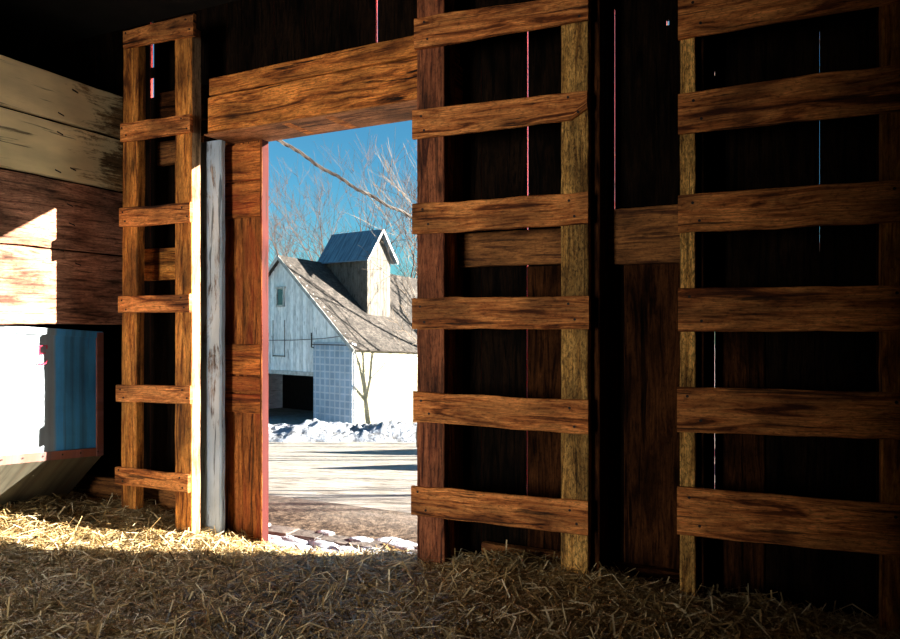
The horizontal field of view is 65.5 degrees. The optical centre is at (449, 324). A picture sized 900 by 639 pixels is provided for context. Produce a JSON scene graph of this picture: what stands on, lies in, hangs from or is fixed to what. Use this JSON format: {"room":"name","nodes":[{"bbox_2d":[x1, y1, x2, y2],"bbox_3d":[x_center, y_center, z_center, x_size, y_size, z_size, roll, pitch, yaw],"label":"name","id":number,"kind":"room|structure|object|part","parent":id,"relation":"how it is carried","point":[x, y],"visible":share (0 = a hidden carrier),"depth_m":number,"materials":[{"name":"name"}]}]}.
{"room":"farm building","nodes":[
{"label":"farm building","id":0,"kind":"room"},
{"bbox_2d":[0,0,236,57],"bbox_3d":[-0.961,-1.970,1.607,8.300,0.100,4.700,0,0,25],"label":"ceiling","id":1,"kind":"structure","parent":0,"point":[26,26],"depth_m":4.36,"materials":[{"name":"brown wood"}]},
{"bbox_2d":[0,0,878,620],"bbox_3d":[-0.039,-0.320,3.585,8.099,3.200,0.025,0,0,25],"label":"wall","id":2,"kind":"structure","parent":0,"point":[238,36],"depth_m":3.16,"materials":[{"name":"brown wood"}]},
{"bbox_2d":[78,474,174,513],"bbox_3d":[-1.935,1.070,4.381,1.090,0.183,0.046,0,0,25],"label":"board","id":3,"kind":"object","parent":2,"relation":"attached to","point":[98,486],"depth_m":4.46,"materials":[{"name":"brown wood"}]},
{"bbox_2d":[144,248,174,280],"bbox_3d":[-1.668,-0.373,4.256,0.500,0.197,0.046,0,0,25],"label":"board","id":4,"kind":"object","parent":2,"relation":"attached to","point":[159,263],"depth_m":4.28,"materials":[{"name":"brown wood"}]},
{"bbox_2d":[157,85,209,120],"bbox_3d":[-1.613,-1.320,4.230,0.380,0.203,0.045,0,0,25],"label":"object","id":5,"kind":"structure","parent":2,"relation":"attached to","point":[166,100],"depth_m":4.24,"materials":[{"name":"brown wood"}]},
{"bbox_2d":[157,135,209,166],"bbox_3d":[-1.613,-1.050,4.231,0.380,0.142,0.046,0,0,25],"label":"board","id":6,"kind":"object","parent":2,"relation":"attached to","point":[165,149],"depth_m":4.26,"materials":[{"name":"brown wood"}]},
{"bbox_2d":[225,139,268,546],"bbox_3d":[-1.232,0.102,4.082,0.395,2.355,0.060,0,0,25],"label":"door","id":7,"kind":"structure","parent":2,"relation":"in","point":[247,163],"depth_m":4.06,"materials":[{"name":"brown wood"}]},
{"bbox_2d":[208,57,462,133],"bbox_3d":[-0.645,-1.179,3.721,1.455,0.234,0.241,0,0,25],"label":"header beam","id":8,"kind":"structure","parent":2,"relation":"attached to","point":[392,82],"depth_m":3.60,"materials":[{"name":"brown wood"}]},
{"bbox_2d":[204,99,416,143],"bbox_3d":[-0.706,-1.070,3.750,1.350,0.019,0.272,0,0,25],"label":"board","id":9,"kind":"object","parent":8,"relation":"attached to","point":[399,111],"visible":0.84,"depth_m":3.72,"materials":[{"name":"brown wood"}]},
{"bbox_2d":[209,35,459,96],"bbox_3d":[-0.649,-1.342,3.707,1.450,0.121,0.203,0,0,25],"label":"header beam","id":10,"kind":"structure","parent":8,"relation":"on","point":[399,49],"depth_m":3.60,"materials":[{"name":"brown wood"}]},
{"bbox_2d":[459,228,560,267],"bbox_3d":[0.319,-0.367,3.352,0.585,0.166,0.046,0,0,25],"label":"board","id":11,"kind":"object","parent":2,"relation":"attached to","point":[536,246],"depth_m":3.34,"materials":[{"name":"brown wood"}]},
{"bbox_2d":[481,541,560,562],"bbox_3d":[0.373,1.130,3.326,0.465,0.142,0.045,0,0,25],"label":"board","id":12,"kind":"object","parent":2,"relation":"attached to","point":[488,545],"depth_m":3.33,"materials":[{"name":"brown wood"}]},
{"bbox_2d":[527,265,560,550],"bbox_3d":[0.481,0.500,3.316,0.237,1.560,0.020,0,0,25],"label":"board","id":13,"kind":"object","parent":2,"relation":"attached to","point":[544,345],"visible":0.32,"depth_m":3.32,"materials":[{"name":"brown wood"}]},
{"bbox_2d":[608,561,679,585],"bbox_3d":[0.867,1.120,3.096,0.325,0.102,0.046,0,0,25],"label":"board","id":14,"kind":"object","parent":2,"relation":"attached to","point":[645,571],"depth_m":3.08,"materials":[{"name":"brown wood"}]},
{"bbox_2d":[608,204,679,264],"bbox_3d":[0.868,-0.395,3.097,0.325,0.251,0.046,0,0,25],"label":"board","id":15,"kind":"object","parent":2,"relation":"attached to","point":[640,235],"depth_m":3.08,"materials":[{"name":"brown wood"}]},
{"bbox_2d":[624,263,679,569],"bbox_3d":[0.910,0.502,3.117,0.268,1.555,0.020,0,0,25],"label":"board","id":16,"kind":"object","parent":2,"relation":"attached to","point":[651,334],"visible":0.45,"depth_m":3.11,"materials":[{"name":"brown wood"}]},
{"bbox_2d":[721,332,764,598],"bbox_3d":[1.238,0.580,2.963,0.172,1.400,0.019,0,0,25],"label":"board","id":17,"kind":"object","parent":2,"relation":"attached to","point":[742,353],"visible":0.5,"depth_m":2.95,"materials":[{"name":"brown wood"}]},
{"bbox_3d":[-1.607,1.340,0.222,8.300,0.120,7.445,0,0,25],"label":"floor","id":18,"kind":"structure","parent":0,"visible":0},
{"bbox_2d":[0,325,103,509],"bbox_3d":[-2.842,0.541,3.234,0.491,1.338,2.460,0,0,25],"label":"bin","id":19,"kind":"object","parent":18,"relation":"on","point":[52,379],"visible":0.94,"depth_m":3.97,"materials":[{"name":"metal"}]},
{"bbox_2d":[0,55,122,323],"bbox_3d":[-2.594,-0.705,3.116,0.039,1.406,2.655,0,0,25],"label":"wall","id":20,"kind":"structure","parent":19,"relation":"attached to","point":[38,285],"depth_m":3.92,"materials":[{"name":"brown wood"}]},
{"bbox_2d":[59,122,74,251],"bbox_3d":[-2.200,-0.680,4.028,0.020,1.240,0.093,0,0,25],"label":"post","id":21,"kind":"object","parent":20,"relation":"attached to","point":[59,122],"visible":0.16,"depth_m":4.01,"materials":[{"name":"brown wood"}]},
{"bbox_2d":[201,140,225,535],"bbox_3d":[-1.395,0.113,4.051,0.223,2.335,0.048,0,0,25],"label":"post","id":22,"kind":"object","parent":18,"relation":"on","point":[213,238],"visible":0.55,"depth_m":4.01,"materials":[{"name":"grey wood"}]},
{"bbox_2d":[0,486,899,638],"bbox_3d":[-0.961,1.137,1.607,7.900,0.473,4.400,0,0,25],"label":"bedding","id":23,"kind":"object","parent":18,"relation":"on","point":[72,566],"visible":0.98,"depth_m":2.91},
{"bbox_2d":[115,13,200,536],"bbox_3d":[-1.683,-0.235,4.053,0.614,2.990,0.102,0,0,25],"label":"wooden ladder","id":24,"kind":"object","parent":23,"relation":"on","point":[185,213],"visible":0.98,"depth_m":3.97,"materials":[{"name":"brown wood"}]},
{"bbox_3d":[-1.876,-0.294,4.148,0.143,2.752,0.059,0,0,25],"label":"rail","id":25,"kind":"part","parent":24,"relation":"part of","materials":[{"name":"brown wood"}]},
{"bbox_3d":[-1.488,-0.205,3.976,0.133,2.930,0.076,0,0,25],"label":"rail","id":26,"kind":"part","parent":24,"relation":"part of","materials":[{"name":"brown wood"}]},
{"bbox_2d":[411,0,590,579],"bbox_3d":[0.218,-0.205,3.160,0.848,2.930,0.089,0,0,25],"label":"wooden ladder","id":27,"kind":"object","parent":18,"relation":"on","point":[433,503],"visible":0.99,"depth_m":3.12,"materials":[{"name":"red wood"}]},
{"bbox_3d":[-0.082,-0.205,3.309,0.144,2.930,0.054,0,0,25],"label":"rail","id":28,"kind":"part","parent":27,"relation":"part of","materials":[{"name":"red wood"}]},
{"bbox_3d":[0.544,-0.205,3.022,0.121,2.930,0.064,0,0,25],"label":"rail","id":29,"kind":"part","parent":27,"relation":"part of","materials":[{"name":"brown wood"}]},
{"bbox_2d":[591,0,608,578],"bbox_3d":[0.623,-0.220,3.121,0.132,3.000,0.181,0,0,25],"label":"stud","id":30,"kind":"object","parent":18,"relation":"on","point":[599,8],"visible":0.44,"depth_m":3.03,"materials":[{"name":"brown wood"}]},
{"bbox_2d":[677,0,899,634],"bbox_3d":[1.309,-0.205,2.652,0.850,2.930,0.090,0,0,25],"label":"wooden ladder","id":31,"kind":"object","parent":18,"relation":"on","point":[790,520],"visible":0.97,"depth_m":2.62,"materials":[{"name":"brown wood"}]},
{"bbox_3d":[0.963,-0.205,2.827,0.062,2.930,0.064,0,0,25],"label":"rail","id":32,"kind":"part","parent":31,"relation":"part of","materials":[{"name":"brown wood"}]},
{"bbox_3d":[1.625,-0.205,2.519,0.137,2.930,0.064,0,0,25],"label":"rail","id":33,"kind":"part","parent":31,"relation":"part of","materials":[{"name":"brown wood"}]},
{"bbox_2d":[878,7,878,615],"bbox_3d":[1.696,-0.220,2.621,0.142,3.000,0.181,0,0,25],"label":"stud","id":34,"kind":"object","parent":18,"relation":"on","point":[878,7],"visible":0.15,"depth_m":2.72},
{"label":"outside","id":35,"kind":"structure","parent":0,"visible":0},
{"bbox_2d":[268,407,416,546],"bbox_3d":[0.000,4.295,130.600,399.393,6.030,369.791,0,0,25],"label":"ground","id":36,"kind":"structure","parent":35,"point":[378,475],"depth_m":10.71,"materials":[{"name":"white snow"}]},
{"bbox_2d":[268,217,344,260],"bbox_3d":[-19.387,-3.757,84.396,13.920,19.229,18.874,0,0,-40],"label":"bare tree","id":37,"kind":"object","parent":36,"relation":"on","point":[290,254],"visible":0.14,"depth_m":83.96,"materials":[{"name":"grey plant"}]},
{"bbox_2d":[268,202,348,265],"bbox_3d":[-12.000,-2.214,55.345,12.250,15.697,14.594,0,0,25],"label":"bare tree","id":38,"kind":"object","parent":36,"relation":"on","point":[275,229],"visible":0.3,"depth_m":54.60,"materials":[{"name":"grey plant"}]},
{"bbox_2d":[268,151,401,260],"bbox_3d":[-11.878,-5.213,66.045,13.753,21.868,13.280,0,0,2],"label":"bare tree","id":39,"kind":"object","parent":36,"relation":"on","point":[277,188],"visible":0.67,"depth_m":65.07,"materials":[{"name":"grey plant"}]},
{"bbox_2d":[268,525,416,553],"bbox_3d":[-0.580,1.316,4.168,2.626,0.074,0.177,0,0,25],"label":"stone curb","id":40,"kind":"object","parent":36,"relation":"on","point":[277,530],"visible":0.17,"depth_m":4.24,"materials":[{"name":"beige stone"}]},
{"bbox_2d":[268,495,416,547],"bbox_3d":[1.598,1.469,3.427,18.000,0.322,1.038,0,0,25],"label":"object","id":41,"kind":"structure","parent":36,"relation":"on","point":[341,519],"depth_m":4.71,"materials":[{"name":"brown gravel"}]},
{"bbox_2d":[268,523,416,553],"bbox_3d":[-0.594,1.301,4.064,2.350,0.070,0.397,0,0,25],"label":"snow drift","id":42,"kind":"object","parent":36,"relation":"on","point":[288,540],"visible":0.25,"depth_m":4.14,"materials":[{"name":"white snow"}]},
{"bbox_2d":[268,229,417,424],"bbox_3d":[-4.410,1.119,42.942,11.248,12.694,15.523,0,0,37],"label":"barn","id":43,"kind":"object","parent":36,"relation":"on","point":[328,325],"visible":0.55,"depth_m":36.68,"materials":[{"name":"wood"}]},
{"bbox_3d":[-9.065,0.715,37.070,1.001,1.950,0.032,0,0,37],"label":"hay door","id":44,"kind":"part","parent":43,"relation":"part of","materials":[{"name":"white wood"}]},
{"bbox_3d":[-5.786,3.549,34.541,2.735,5.382,0.067,0,0,37],"label":"sliding door","id":45,"kind":"part","parent":43,"relation":"part of","materials":[{"name":"metal"}]},
{"bbox_2d":[269,418,416,441],"bbox_3d":[-5.500,4.608,30.960,17.036,0.941,4.098,0,0,-1],"label":"snow bank","id":46,"kind":"object","parent":36,"relation":"on","point":[314,430],"visible":0.39,"depth_m":29.92,"materials":[{"name":"white snow"}]},
{"bbox_2d":[269,130,416,276],"bbox_3d":[-4.352,-5.580,53.285,19.336,22.411,17.359,0,0,13],"label":"bare tree","id":47,"kind":"object","parent":36,"relation":"on","point":[372,145],"visible":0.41,"depth_m":51.45,"materials":[{"name":"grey plant"}]},
{"bbox_2d":[346,155,416,275],"bbox_3d":[-2.214,-4.652,58.872,11.906,20.739,13.223,0,0,-29],"label":"bare tree","id":48,"kind":"object","parent":36,"relation":"on","point":[411,195],"visible":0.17,"depth_m":58.98,"materials":[{"name":"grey plant"}]},
{"bbox_2d":[346,164,416,277],"bbox_3d":[-1.622,-3.078,50.905,13.935,17.289,11.053,0,0,-35],"label":"bare tree","id":49,"kind":"object","parent":36,"relation":"on","point":[388,215],"visible":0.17,"depth_m":49.72,"materials":[{"name":"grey plant"}]},
{"bbox_2d":[347,141,416,447],"bbox_3d":[0.183,-1.066,22.730,6.738,10.445,10.635,0,0,-4],"label":"bare tree","id":50,"kind":"object","parent":36,"relation":"on","point":[402,193],"visible":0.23,"depth_m":21.74,"materials":[{"name":"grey plant"}]},
{"bbox_2d":[368,144,416,207],"bbox_3d":[1.761,-2.027,33.697,11.168,14.808,9.302,0,0,-10],"label":"bare tree","id":51,"kind":"object","parent":36,"relation":"on","point":[403,144],"visible":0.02,"depth_m":35.05,"materials":[{"name":"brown plant"}]},
{"bbox_2d":[374,537,416,546],"bbox_3d":[-0.740,1.387,4.745,0.371,0.219,1.630,0,0,-43],"label":"snow patch","id":52,"kind":"object","parent":36,"relation":"on","point":[383,539],"visible":0.29,"depth_m":4.20,"materials":[{"name":"white snow"}]},
{"bbox_3d":[3.745,0.778,15.720,0.247,5.030,0.260,0,0,25],"label":"utility pole","id":53,"kind":"object","parent":36,"relation":"on","visible":0},
{"bbox_2d":[277,140,411,218],"bbox_3d":[1.102,-1.351,10.455,0.056,0.481,11.786,0,0,27],"label":"overhead cable","id":54,"kind":"object","parent":53,"relation":"hanging from","point":[282,142],"visible":0.5,"depth_m":6.32,"materials":[{"name":"rope"}]}
]}

